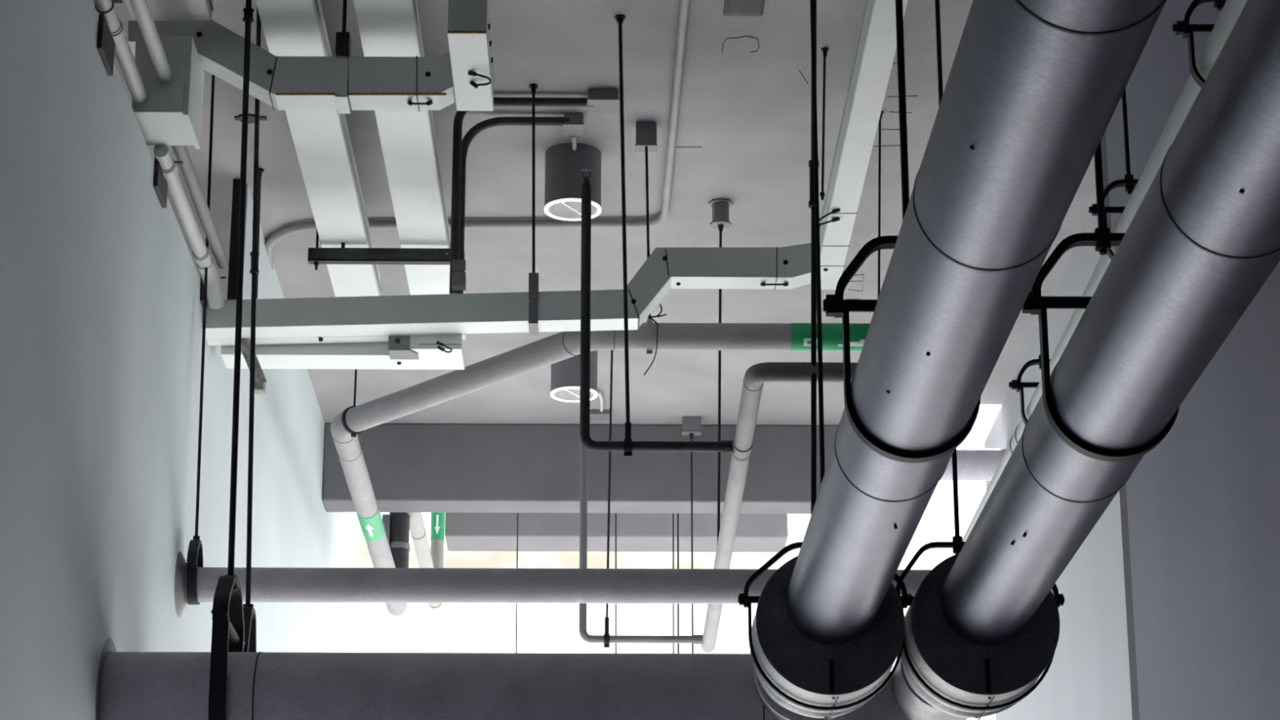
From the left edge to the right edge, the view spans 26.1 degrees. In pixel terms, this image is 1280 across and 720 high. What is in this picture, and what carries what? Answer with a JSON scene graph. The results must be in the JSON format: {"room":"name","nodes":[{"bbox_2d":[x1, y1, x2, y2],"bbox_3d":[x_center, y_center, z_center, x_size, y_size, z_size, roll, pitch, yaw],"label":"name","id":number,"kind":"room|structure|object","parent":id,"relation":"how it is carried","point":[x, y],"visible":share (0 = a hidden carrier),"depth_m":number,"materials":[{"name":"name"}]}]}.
{"room":"mechanical room","nodes":[
{"label":"mechanical room","id":0,"kind":"room"},
{"bbox_2d":[0,0,343,719],"bbox_3d":[-1.558,0.211,5.862,0.140,6.500,17.700,0,-18,-1],"label":"wall","id":1,"kind":"structure","parent":0,"point":[101,309],"depth_m":7.72,"materials":[{"name":"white paint"}]},
{"bbox_2d":[94,0,122,75],"bbox_3d":[-1.498,-0.928,7.770,0.077,0.197,0.190,0,-18,-1],"label":"saddle","id":2,"kind":"object","parent":1,"relation":"attached to","point":[105,46],"visible":0.98,"depth_m":7.74,"materials":[{"name":"grey metal"}]},
{"bbox_2d":[129,0,173,84],"bbox_3d":[-1.422,-1.367,6.884,0.045,0.045,3.240,0,-18,-1],"label":"conduit","id":3,"kind":"object","parent":2,"relation":"on","point":[141,10],"visible":1,"depth_m":8.12,"materials":[{"name":"plastic"}]},
{"bbox_2d":[93,0,147,103],"bbox_3d":[-1.496,-1.306,6.863,0.057,0.057,3.240,0,-18,-1],"label":"conduit","id":4,"kind":"object","parent":1,"relation":"attached to","point":[122,52],"visible":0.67,"depth_m":8.05,"materials":[{"name":"plastic"}]},
{"bbox_2d":[131,35,204,149],"bbox_3d":[-1.458,-0.826,8.538,0.171,0.259,0.281,0,-18,-1],"label":"box","id":5,"kind":"object","parent":1,"relation":"attached to","point":[171,113],"visible":0.88,"depth_m":8.43,"materials":[{"name":"white metal"}]},
{"bbox_2d":[171,145,228,269],"bbox_3d":[-1.466,-0.527,9.187,0.042,0.042,1.179,0,-18,-1],"label":"conduit","id":6,"kind":"object","parent":5,"relation":"attached to","point":[181,153],"visible":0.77,"depth_m":9.18,"materials":[{"name":"grey metal"}]},
{"bbox_2d":[153,155,182,208],"bbox_3d":[-1.485,-0.575,8.728,0.077,0.130,0.190,0,-18,-1],"label":"saddle","id":7,"kind":"object","parent":1,"relation":"attached to","point":[160,184],"visible":0.9,"depth_m":8.69,"materials":[{"name":"grey metal"}]},
{"bbox_2d":[153,145,224,309],"bbox_3d":[-1.490,-0.424,9.154,0.083,0.150,1.182,0,-18,-1],"label":"conduit","id":8,"kind":"object","parent":7,"relation":"attached to","point":[201,253],"visible":0.98,"depth_m":9.21,"materials":[{"name":"plastic"}]},
{"bbox_2d":[124,0,213,19],"bbox_3d":[-1.436,-1.619,7.076,0.258,0.100,3.244,0,-18,-1],"label":"cable trunking","id":9,"kind":"object","parent":1,"relation":"attached to","point":[159,9],"visible":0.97,"depth_m":8.53,"materials":[{"name":"white metal"}]},
{"bbox_2d":[202,243,811,345],"bbox_3d":[-0.487,-0.234,9.833,2.200,0.335,0.195,0,-18,-1],"label":"cable trunking","id":10,"kind":"object","parent":1,"relation":"attached to","point":[349,319],"visible":0.89,"depth_m":9.74,"materials":[{"name":"white metal"}]},
{"bbox_2d":[200,276,226,307],"bbox_3d":[-1.499,-0.240,9.734,0.077,0.130,0.190,0,-18,-1],"label":"saddle","id":11,"kind":"object","parent":10,"relation":"attached to","point":[202,290],"visible":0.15,"depth_m":9.64,"materials":[{"name":"grey metal"}]},
{"bbox_2d":[240,338,266,394],"bbox_3d":[-1.378,0.021,9.815,0.106,0.182,0.105,0,-18,-1],"label":"support bracket","id":12,"kind":"object","parent":10,"relation":"attached to","point":[260,380],"visible":0.77,"depth_m":9.79,"materials":[{"name":"grey metal"}]},
{"bbox_2d":[220,334,465,369],"bbox_3d":[-1.065,-0.038,9.874,0.866,0.076,0.324,0,-18,-1],"label":"cable trunking","id":13,"kind":"object","parent":10,"relation":"attached to","point":[440,352],"visible":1,"depth_m":9.88,"materials":[{"name":"white metal"}]},
{"bbox_2d":[88,0,1096,425],"bbox_3d":[-0.799,-2.143,8.290,7.800,1.100,20.800,0,-18,-1],"label":"ceiling","id":14,"kind":"structure","parent":0,"point":[749,113],"depth_m":10.76,"materials":[{"name":"grey paint"}]},
{"bbox_2d":[186,74,214,604],"bbox_3d":[-1.493,-0.125,9.485,0.049,1.975,0.205,0,-18,-1],"label":"hanger","id":15,"kind":"object","parent":14,"relation":"hanging from","point":[194,560],"visible":0.89,"depth_m":9.32,"materials":[{"name":"black paint"}]},
{"bbox_2d":[174,551,931,617],"bbox_3d":[-0.251,0.754,9.210,2.645,0.220,0.220,0,-18,-1],"label":"pipe","id":16,"kind":"object","parent":15,"relation":"hanging from","point":[268,584],"visible":0.81,"depth_m":9.16,"materials":[{"name":"metal"}]},
{"bbox_2d":[208,0,254,719],"bbox_3d":[-1.197,-0.142,8.251,0.072,2.721,0.413,0,-18,-1],"label":"hanger","id":17,"kind":"object","parent":14,"relation":"hanging from","point":[227,611],"visible":0.98,"depth_m":8.08,"materials":[{"name":"black paint"}]},
{"bbox_2d":[95,637,910,719],"bbox_3d":[-0.355,0.961,7.801,2.422,0.408,0.580,0,-18,-1],"label":"pipe","id":18,"kind":"object","parent":17,"relation":"hanging from","point":[131,685],"visible":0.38,"depth_m":7.75,"materials":[{"name":"grey metal"}]},
{"bbox_2d":[226,178,239,299],"bbox_3d":[-1.580,-0.331,10.743,0.039,0.790,0.040,0,-18,-1],"label":"steel post","id":19,"kind":"object","parent":14,"relation":"hanging from","point":[233,264],"visible":0.37,"depth_m":10.76,"materials":[{"name":"black metal"}]},
{"bbox_2d":[234,113,266,123],"bbox_3d":[-1.449,-0.899,10.275,0.118,0.008,0.080,0,-18,-1],"label":"anchor plate","id":20,"kind":"object","parent":14,"relation":"attached to","point":[251,117],"visible":0.62,"depth_m":10.27,"materials":[{"name":"grey metal"}]},
{"bbox_2d":[243,7,261,652],"bbox_3d":[-1.247,0.010,8.885,0.085,2.611,0.296,0,-18,-1],"label":"hanger","id":21,"kind":"object","parent":14,"relation":"hanging from","point":[249,612],"visible":0.62,"depth_m":8.85,"materials":[{"name":"black paint"}]},
{"bbox_2d":[256,168,264,298],"bbox_3d":[-1.417,-0.479,10.276,0.032,0.810,0.791,3,-19,-9],"label":"rod","id":22,"kind":"object","parent":14,"relation":"hanging from","point":[260,170],"visible":0.64,"depth_m":10.40,"materials":[{"name":"black paint"}]},
{"bbox_2d":[335,0,351,113],"bbox_3d":[-0.929,-1.094,8.729,0.042,0.613,0.160,0,-18,-1],"label":"hanger","id":23,"kind":"object","parent":14,"relation":"hanging from","point":[343,39],"visible":1,"depth_m":8.61,"materials":[{"name":"black paint"}]},
{"bbox_2d":[341,368,364,437],"bbox_3d":[-1.140,-0.130,11.145,0.026,0.918,0.114,-17,-25,42],"label":"hanger","id":24,"kind":"object","parent":14,"relation":"hanging from","point":[353,433],"visible":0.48,"depth_m":11.01,"materials":[{"name":"black paint"}]},
{"bbox_2d":[307,230,464,270],"bbox_3d":[-0.960,-0.571,10.504,0.589,0.486,0.042,0,-18,-1],"label":"channel","id":25,"kind":"object","parent":14,"relation":"hanging from","point":[317,255],"visible":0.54,"depth_m":10.43,"materials":[{"name":"grey metal"}]},
{"bbox_2d":[255,0,381,297],"bbox_3d":[-1.088,-1.211,8.303,0.184,0.100,5.820,0,-18,-1],"label":"cable trunking","id":26,"kind":"object","parent":25,"relation":"on","point":[321,139],"visible":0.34,"depth_m":9.70,"materials":[{"name":"white metal"}]},
{"bbox_2d":[353,0,450,294],"bbox_3d":[-0.785,-1.210,8.306,0.186,0.100,5.820,0,-18,-1],"label":"cable trunking","id":27,"kind":"object","parent":25,"relation":"on","point":[387,28],"visible":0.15,"depth_m":9.65,"materials":[{"name":"white metal"}]},
{"bbox_2d":[406,512,444,609],"bbox_3d":[-1.190,0.568,15.378,0.084,1.170,2.373,0,-18,-1],"label":"pipe","id":28,"kind":"object","parent":14,"relation":"hanging from","point":[433,557],"visible":0.53,"depth_m":15.32,"materials":[{"name":"grey metal"}]},
{"bbox_2d":[447,0,493,111],"bbox_3d":[-0.514,-1.152,8.531,0.122,0.628,0.574,0,-18,-1],"label":"cable tray","id":29,"kind":"object","parent":14,"relation":"attached to","point":[468,31],"visible":1,"depth_m":8.32,"materials":[{"name":"white metal"}]},
{"bbox_2d":[128,19,454,111],"bbox_3d":[-1.096,-0.919,8.680,1.022,0.275,0.130,0,-18,-1],"label":"cable trunking","id":30,"kind":"object","parent":29,"relation":"attached to","point":[281,82],"visible":0.91,"depth_m":8.62,"materials":[{"name":"white metal"}]},
{"bbox_2d":[265,0,689,270],"bbox_3d":[-0.356,-0.698,10.820,1.211,0.034,3.454,13,-22,-33],"label":"conduit","id":31,"kind":"object","parent":14,"relation":"attached to","point":[684,5],"visible":0.86,"depth_m":11.22,"materials":[{"name":"grey metal"}]},
{"bbox_2d":[458,116,569,293],"bbox_3d":[-0.468,-0.563,10.125,0.413,0.712,0.033,0,-18,-1],"label":"conduit","id":32,"kind":"object","parent":14,"relation":"attached to","point":[480,126],"visible":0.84,"depth_m":10.21,"materials":[{"name":"grey metal"}]},
{"bbox_2d":[515,512,518,653],"bbox_3d":[-0.662,0.752,14.917,0.021,1.811,0.021,0,-18,-1],"label":"rod","id":33,"kind":"object","parent":14,"relation":"hanging from","point":[517,513],"visible":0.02,"depth_m":14.81,"materials":[{"name":"black paint"}]},
{"bbox_2d":[448,97,593,293],"bbox_3d":[-0.424,-0.596,9.951,0.510,0.760,0.033,0,-18,-1],"label":"conduit","id":34,"kind":"object","parent":14,"relation":"attached to","point":[498,101],"visible":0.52,"depth_m":10.00,"materials":[{"name":"grey metal"}]},
{"bbox_2d":[451,259,466,290],"bbox_3d":[-0.643,-0.302,9.801,0.049,0.097,0.055,0,-18,-1],"label":"clip","id":35,"kind":"object","parent":34,"relation":"attached to","point":[458,278],"visible":1,"depth_m":9.78,"materials":[{"name":"grey metal"}]},
{"bbox_2d":[528,84,538,335],"bbox_3d":[-0.381,-0.546,9.898,0.043,0.916,0.152,0,-18,-1],"label":"hanger","id":36,"kind":"object","parent":14,"relation":"hanging from","point":[533,283],"visible":1,"depth_m":9.76,"materials":[{"name":"black paint"}]},
{"bbox_2d":[544,142,601,221],"bbox_3d":[-0.257,-0.681,10.570,0.218,0.234,0.218,0,-18,-1],"label":"ceiling light","id":37,"kind":"object","parent":14,"relation":"in","point":[563,177],"visible":0.86,"depth_m":10.50,"materials":[{"name":"grey metal"}]},
{"bbox_2d":[550,350,597,402],"bbox_3d":[-0.305,0.051,12.773,0.218,0.234,0.218,0,-18,-1],"label":"ceiling light","id":38,"kind":"object","parent":14,"relation":"in","point":[566,373],"visible":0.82,"depth_m":12.69,"materials":[{"name":"grey metal"}]},
{"bbox_2d":[571,135,576,150],"bbox_3d":[-0.250,-0.808,10.492,0.019,0.032,0.170,0,-18,-1],"label":"cable","id":39,"kind":"object","parent":14,"relation":"attached to","point":[573,137],"visible":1,"depth_m":10.43,"materials":[{"name":"plastic"}]},
{"bbox_2d":[563,112,584,135],"bbox_3d":[-0.246,-0.878,10.270,0.077,0.050,0.106,0,-18,-1],"label":"junction box","id":40,"kind":"object","parent":14,"relation":"attached to","point":[575,126],"visible":1,"depth_m":10.23,"materials":[{"name":"grey metal"}]},
{"bbox_2d":[321,423,838,513],"bbox_3d":[-0.094,0.553,14.006,3.003,0.407,0.229,0,-18,-1],"label":"concrete beam","id":41,"kind":"structure","parent":14,"relation":"attached to","point":[412,468],"depth_m":13.89,"materials":[{"name":"grey concrete"}]},
{"bbox_2d":[590,409,609,420],"bbox_3d":[-0.200,0.274,13.772,0.109,0.026,0.106,0,-18,-1],"label":"junction box","id":42,"kind":"object","parent":14,"relation":"attached to","point":[595,415],"visible":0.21,"depth_m":13.73,"materials":[{"name":"grey metal"}]},
{"bbox_2d":[330,322,870,616],"bbox_3d":[-0.726,-0.268,12.022,1.600,1.702,5.012,10,-21,-27],"label":"pipe","id":43,"kind":"object","parent":14,"relation":"hanging from","point":[562,345],"depth_m":10.36,"materials":[{"name":"grey metal"}]},
{"bbox_2d":[644,146,653,355],"bbox_3d":[0.032,-0.397,10.136,0.028,0.788,0.132,0,-18,-1],"label":"rod","id":44,"kind":"object","parent":43,"relation":"attached to","point":[649,322],"visible":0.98,"depth_m":10.12,"materials":[{"name":"black paint"}]},
{"bbox_2d":[643,303,666,375],"bbox_3d":[0.054,-0.074,9.975,0.084,0.274,0.006,0,-18,-1],"label":"wire","id":45,"kind":"object","parent":43,"relation":"attached to","point":[659,315],"visible":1,"depth_m":9.99,"materials":[{"name":"black paint"}]},
{"bbox_2d":[597,390,603,411],"bbox_3d":[-0.191,0.207,13.533,0.026,0.026,0.301,-1,-18,2],"label":"cable","id":46,"kind":"object","parent":14,"relation":"attached to","point":[598,391],"visible":0.93,"depth_m":13.48,"materials":[{"name":"plastic"}]},
{"bbox_2d":[586,88,619,113],"bbox_3d":[-0.134,-0.945,10.075,0.116,0.045,0.126,0,-18,-1],"label":"junction box","id":47,"kind":"object","parent":14,"relation":"attached to","point":[603,100],"visible":1,"depth_m":10.03,"materials":[{"name":"grey metal"}]},
{"bbox_2d":[604,350,613,648],"bbox_3d":[-0.128,0.470,11.916,0.048,1.570,0.047,0,-18,-1],"label":"rod","id":48,"kind":"object","parent":14,"relation":"hanging from","point":[606,635],"visible":0.69,"depth_m":11.86,"materials":[{"name":"black paint"}]},
{"bbox_2d":[444,512,787,551],"bbox_3d":[-0.145,0.826,16.992,2.082,0.640,0.369,0,-18,-1],"label":"concrete beam","id":49,"kind":"structure","parent":14,"relation":"attached to","point":[464,531],"depth_m":16.75,"materials":[{"name":"grey concrete"}]},
{"bbox_2d":[615,513,617,653],"bbox_3d":[-0.130,0.690,14.630,0.025,1.874,0.024,0,-18,-1],"label":"rod","id":50,"kind":"object","parent":14,"relation":"hanging from","point":[615,513],"visible":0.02,"depth_m":14.42,"materials":[{"name":"black paint"}]},
{"bbox_2d":[614,13,631,457],"bbox_3d":[-0.057,-0.431,9.207,0.062,1.570,0.047,0,-18,-1],"label":"rod","id":51,"kind":"object","parent":14,"relation":"hanging from","point":[620,18],"visible":1,"depth_m":9.18,"materials":[{"name":"black paint"}]},
{"bbox_2d":[635,121,657,151],"bbox_3d":[0.023,-0.835,10.325,0.084,0.097,0.066,0,-18,-1],"label":"junction box","id":52,"kind":"object","parent":14,"relation":"attached to","point":[646,132],"visible":0.94,"depth_m":10.30,"materials":[{"name":"grey metal"}]},
{"bbox_2d":[672,513,674,653],"bbox_3d":[0.179,0.712,14.732,0.023,1.851,0.024,0,-18,-1],"label":"rod","id":53,"kind":"object","parent":14,"relation":"hanging from","point":[673,513],"visible":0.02,"depth_m":14.61,"materials":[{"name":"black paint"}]},
{"bbox_2d":[676,513,679,653],"bbox_3d":[0.206,0.734,14.831,0.028,1.830,0.030,0,-18,-1],"label":"rod","id":54,"kind":"object","parent":14,"relation":"hanging from","point":[677,514],"visible":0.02,"depth_m":14.72,"materials":[{"name":"black paint"}]},
{"bbox_2d":[675,146,702,147],"bbox_3d":[0.188,-0.813,10.542,0.101,0.003,0.003,0,-18,0],"label":"wire","id":55,"kind":"object","parent":14,"relation":"attached to","point":[676,147],"visible":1,"depth_m":10.54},
{"bbox_2d":[681,416,701,435],"bbox_3d":[0.258,0.331,13.852,0.098,0.083,0.066,0,-18,-1],"label":"junction box","id":56,"kind":"object","parent":14,"relation":"attached to","point":[690,424],"visible":1,"depth_m":13.82,"materials":[{"name":"grey metal"}]},
{"bbox_2d":[688,432,693,653],"bbox_3d":[0.258,0.922,13.655,0.027,1.184,0.028,0,-18,-1],"label":"rod","id":57,"kind":"object","parent":56,"relation":"hanging from","point":[691,434],"visible":0.88,"depth_m":13.69,"materials":[{"name":"black paint"}]},
{"bbox_2d":[707,197,733,228],"bbox_3d":[0.324,-0.586,11.072,0.092,0.098,0.092,-7,-20,21],"label":"junction box","id":58,"kind":"object","parent":14,"relation":"attached to","point":[720,206],"visible":1,"depth_m":11.05,"materials":[{"name":"grey metal"}]},
{"bbox_2d":[716,224,724,546],"bbox_3d":[0.317,0.110,10.840,0.041,1.390,0.028,0,-18,-1],"label":"rod","id":59,"kind":"object","parent":58,"relation":"hanging from","point":[720,226],"visible":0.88,"depth_m":10.81,"materials":[{"name":"black paint"}]},
{"bbox_2d":[701,362,857,653],"bbox_3d":[0.511,0.625,10.007,0.455,0.068,3.789,0,-18,-1],"label":"pipe","id":60,"kind":"object","parent":59,"relation":"hanging from","point":[757,375],"visible":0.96,"depth_m":8.84,"materials":[{"name":"grey metal"}]},
{"bbox_2d":[578,440,703,644],"bbox_3d":[0.017,0.709,11.839,0.553,1.039,0.041,0,-18,-1],"label":"branch","id":61,"kind":"object","parent":60,"relation":"attached to","point":[695,639],"visible":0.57,"depth_m":11.70,"materials":[{"name":"grey metal"}]},
{"bbox_2d":[693,634,703,644],"bbox_3d":[0.249,1.183,11.685,0.050,0.041,0.041,0,-18,-1],"label":"socket","id":62,"kind":"object","parent":61,"relation":"attached to","point":[697,639],"depth_m":11.67,"materials":[{"name":"grey metal"}]},
{"bbox_2d":[579,167,734,453],"bbox_3d":[0.068,-0.170,9.122,0.530,0.991,0.041,0,-18,-1],"label":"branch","id":63,"kind":"object","parent":60,"relation":"attached to","point":[724,446],"visible":0.94,"depth_m":9.02,"materials":[{"name":"grey metal"}]},
{"bbox_2d":[720,440,734,453],"bbox_3d":[0.288,0.282,8.975,0.050,0.041,0.041,0,-18,-1],"label":"socket","id":64,"kind":"object","parent":63,"relation":"attached to","point":[726,446],"depth_m":8.96,"materials":[{"name":"grey metal"}]},
{"bbox_2d":[721,37,740,53],"bbox_3d":[0.302,-1.105,9.663,0.040,0.003,0.140,8,-20,-23],"label":"wire","id":65,"kind":"object","parent":14,"relation":"attached to","point":[728,37],"visible":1,"depth_m":9.63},
{"bbox_2d":[723,0,764,16],"bbox_3d":[0.354,-1.224,9.273,0.136,0.024,0.300,0,-18,-1],"label":"junction box","id":66,"kind":"object","parent":14,"relation":"attached to","point":[731,7],"visible":1,"depth_m":9.34,"materials":[{"name":"grey metal"}]},
{"bbox_2d":[727,0,761,12],"bbox_3d":[0.354,-1.220,9.254,0.112,0.005,0.246,0,-18,-1],"label":"grille","id":67,"kind":"object","parent":66,"relation":"attached to","point":[733,6],"depth_m":9.32,"materials":[{"name":"grey metal"}]},
{"bbox_2d":[740,35,759,52],"bbox_3d":[0.395,-1.108,9.656,0.058,0.003,0.136,-6,-19,18],"label":"wire","id":68,"kind":"object","parent":14,"relation":"attached to","point":[743,36],"visible":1,"depth_m":9.63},
{"bbox_2d":[808,0,818,515],"bbox_3d":[0.518,-0.135,8.273,0.078,2.721,0.413,0,-18,-1],"label":"hanger","id":69,"kind":"object","parent":14,"relation":"hanging from","point":[811,163],"visible":0.23,"depth_m":8.25,"materials":[{"name":"black paint"}]},
{"bbox_2d":[819,47,828,200],"bbox_3d":[0.642,-0.823,9.611,0.041,0.572,0.027,0,-18,-1],"label":"rod","id":70,"kind":"object","parent":14,"relation":"hanging from","point":[824,50],"visible":1,"depth_m":9.61,"materials":[{"name":"black paint"}]},
{"bbox_2d":[819,0,907,289],"bbox_3d":[0.675,-1.066,7.582,0.142,0.153,4.895,0,-18,-1],"label":"cable tray","id":71,"kind":"object","parent":70,"relation":"hanging from","point":[876,46],"visible":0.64,"depth_m":8.56,"materials":[{"name":"white metal"}]},
{"bbox_2d":[737,0,912,711],"bbox_3d":[0.476,-0.407,7.436,0.449,2.734,0.032,0,-18,-1],"label":"hanger","id":72,"kind":"object","parent":14,"relation":"hanging from","point":[744,599],"visible":0.78,"depth_m":7.22,"materials":[{"name":"black paint"}]},
{"bbox_2d":[877,111,883,299],"bbox_3d":[0.875,-0.461,10.149,0.034,0.919,0.172,3,-19,-8],"label":"rod","id":73,"kind":"object","parent":14,"relation":"hanging from","point":[882,112],"visible":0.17,"depth_m":10.16,"materials":[{"name":"black paint"}]},
{"bbox_2d":[822,0,980,462],"bbox_3d":[0.527,-1.045,5.713,0.337,2.611,0.044,0,-18,-1],"label":"hanger","id":74,"kind":"object","parent":14,"relation":"hanging from","point":[834,305],"visible":0.58,"depth_m":5.39,"materials":[{"name":"black paint"}]},
{"bbox_2d":[755,0,1166,719],"bbox_3d":[0.532,-0.106,4.766,0.262,0.271,6.563,0,-18,-1],"label":"insulated pipe","id":75,"kind":"object","parent":74,"relation":"hanging from","point":[1033,91],"visible":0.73,"depth_m":4.37,"materials":[{"name":"grey metal"}]},
{"bbox_2d":[750,555,904,719],"bbox_3d":[0.475,0.726,7.136,0.378,0.380,0.432,0,-18,-1],"label":"flange","id":76,"kind":"object","parent":75,"relation":"attached to","point":[808,671],"visible":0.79,"depth_m":6.92,"materials":[{"name":"black plastic"}]},
{"bbox_2d":[895,0,1064,711],"bbox_3d":[0.867,-0.406,7.441,0.449,2.732,0.032,0,-18,-1],"label":"hanger","id":77,"kind":"object","parent":14,"relation":"hanging from","point":[957,544],"visible":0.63,"depth_m":7.13,"materials":[{"name":"black paint"}]},
{"bbox_2d":[1008,293,1050,424],"bbox_3d":[1.280,-0.514,8.951,0.221,1.575,0.032,0,-18,-1],"label":"hanger","id":78,"kind":"object","parent":14,"relation":"hanging from","point":[1017,384],"visible":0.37,"depth_m":8.74,"materials":[{"name":"black paint"}]},
{"bbox_2d":[1022,141,1179,462],"bbox_3d":[0.911,-1.048,5.703,0.337,2.611,0.044,0,-18,-1],"label":"hanger","id":79,"kind":"object","parent":14,"relation":"hanging from","point":[1102,239],"visible":0.55,"depth_m":5.38,"materials":[{"name":"black paint"}]},
{"bbox_2d":[891,0,1279,719],"bbox_3d":[0.920,-0.083,4.836,0.262,0.271,6.701,0,-18,-1],"label":"insulated pipe","id":80,"kind":"object","parent":79,"relation":"hanging from","point":[1202,241],"visible":0.87,"depth_m":4.73,"materials":[{"name":"grey metal"}]},
{"bbox_2d":[900,553,1059,719],"bbox_3d":[0.866,0.726,7.142,0.378,0.380,0.432,0,-18,-1],"label":"flange","id":81,"kind":"object","parent":80,"relation":"attached to","point":[962,671],"visible":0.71,"depth_m":6.92,"materials":[{"name":"black plastic"}]},
{"bbox_2d":[1088,88,1138,259],"bbox_3d":[1.301,-0.991,7.517,0.221,1.575,0.032,0,-18,-1],"label":"hanger","id":82,"kind":"object","parent":14,"relation":"hanging from","point":[1128,182],"visible":0.31,"depth_m":7.33,"materials":[{"name":"black paint"}]},
{"bbox_2d":[1171,0,1226,88],"bbox_3d":[1.317,-1.345,6.452,0.221,1.575,0.032,0,-18,-1],"label":"hanger","id":83,"kind":"object","parent":14,"relation":"hanging from","point":[1183,28],"visible":0.37,"depth_m":6.25,"materials":[{"name":"black paint"}]},
{"bbox_2d":[962,0,1247,542],"bbox_3d":[1.299,-0.252,7.480,0.117,0.117,11.000,0,-18,-1],"label":"pipe","id":84,"kind":"object","parent":83,"relation":"hanging from","point":[1232,10],"visible":0.28,"depth_m":6.80,"materials":[{"name":"plastic"}]},
{"bbox_2d":[984,200,1132,719],"bbox_3d":[1.910,2.484,11.427,0.200,5.700,4.127,0,-18,-1],"label":"wall","id":85,"kind":"structure","parent":0,"point":[1087,677],"depth_m":11.33,"materials":[{"name":"grey paint"}]},
{"bbox_2d":[939,448,1006,480],"bbox_3d":[1.491,0.510,13.448,0.643,0.156,0.156,0,-18,-1],"label":"pipe","id":86,"kind":"object","parent":85,"relation":"attached to","point":[973,464],"visible":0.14,"depth_m":13.38,"materials":[{"name":"silver metal"}]},
{"bbox_2d":[1105,0,1279,719],"bbox_3d":[2.057,-0.201,3.357,0.500,5.700,12.586,0,-18,-1],"label":"wall","id":87,"kind":"structure","parent":0,"point":[1203,504],"depth_m":8.49,"materials":[{"name":"grey paint"}]},
{"bbox_2d":[1100,131,1139,719],"bbox_3d":[1.872,1.809,9.397,0.296,5.700,0.150,0,-18,-1],"label":"trim","id":88,"kind":"structure","parent":87,"relation":"attached to","point":[1122,491],"depth_m":9.75,"materials":[{"name":"grey metal"}]},
{"bbox_3d":[-0.921,22.764,63.030,120.000,0.190,106.000,0,-18,-1],"label":"ground","id":89,"kind":"structure","parent":0,"visible":0},
{"bbox_2d":[342,546,799,568],"bbox_3d":[-0.638,4.344,18.071,4.130,6.365,0.250,0,-18,-1],"label":"wall","id":90,"kind":"structure","parent":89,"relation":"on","point":[352,557],"depth_m":18.93,"materials":[{"name":"white paint"}]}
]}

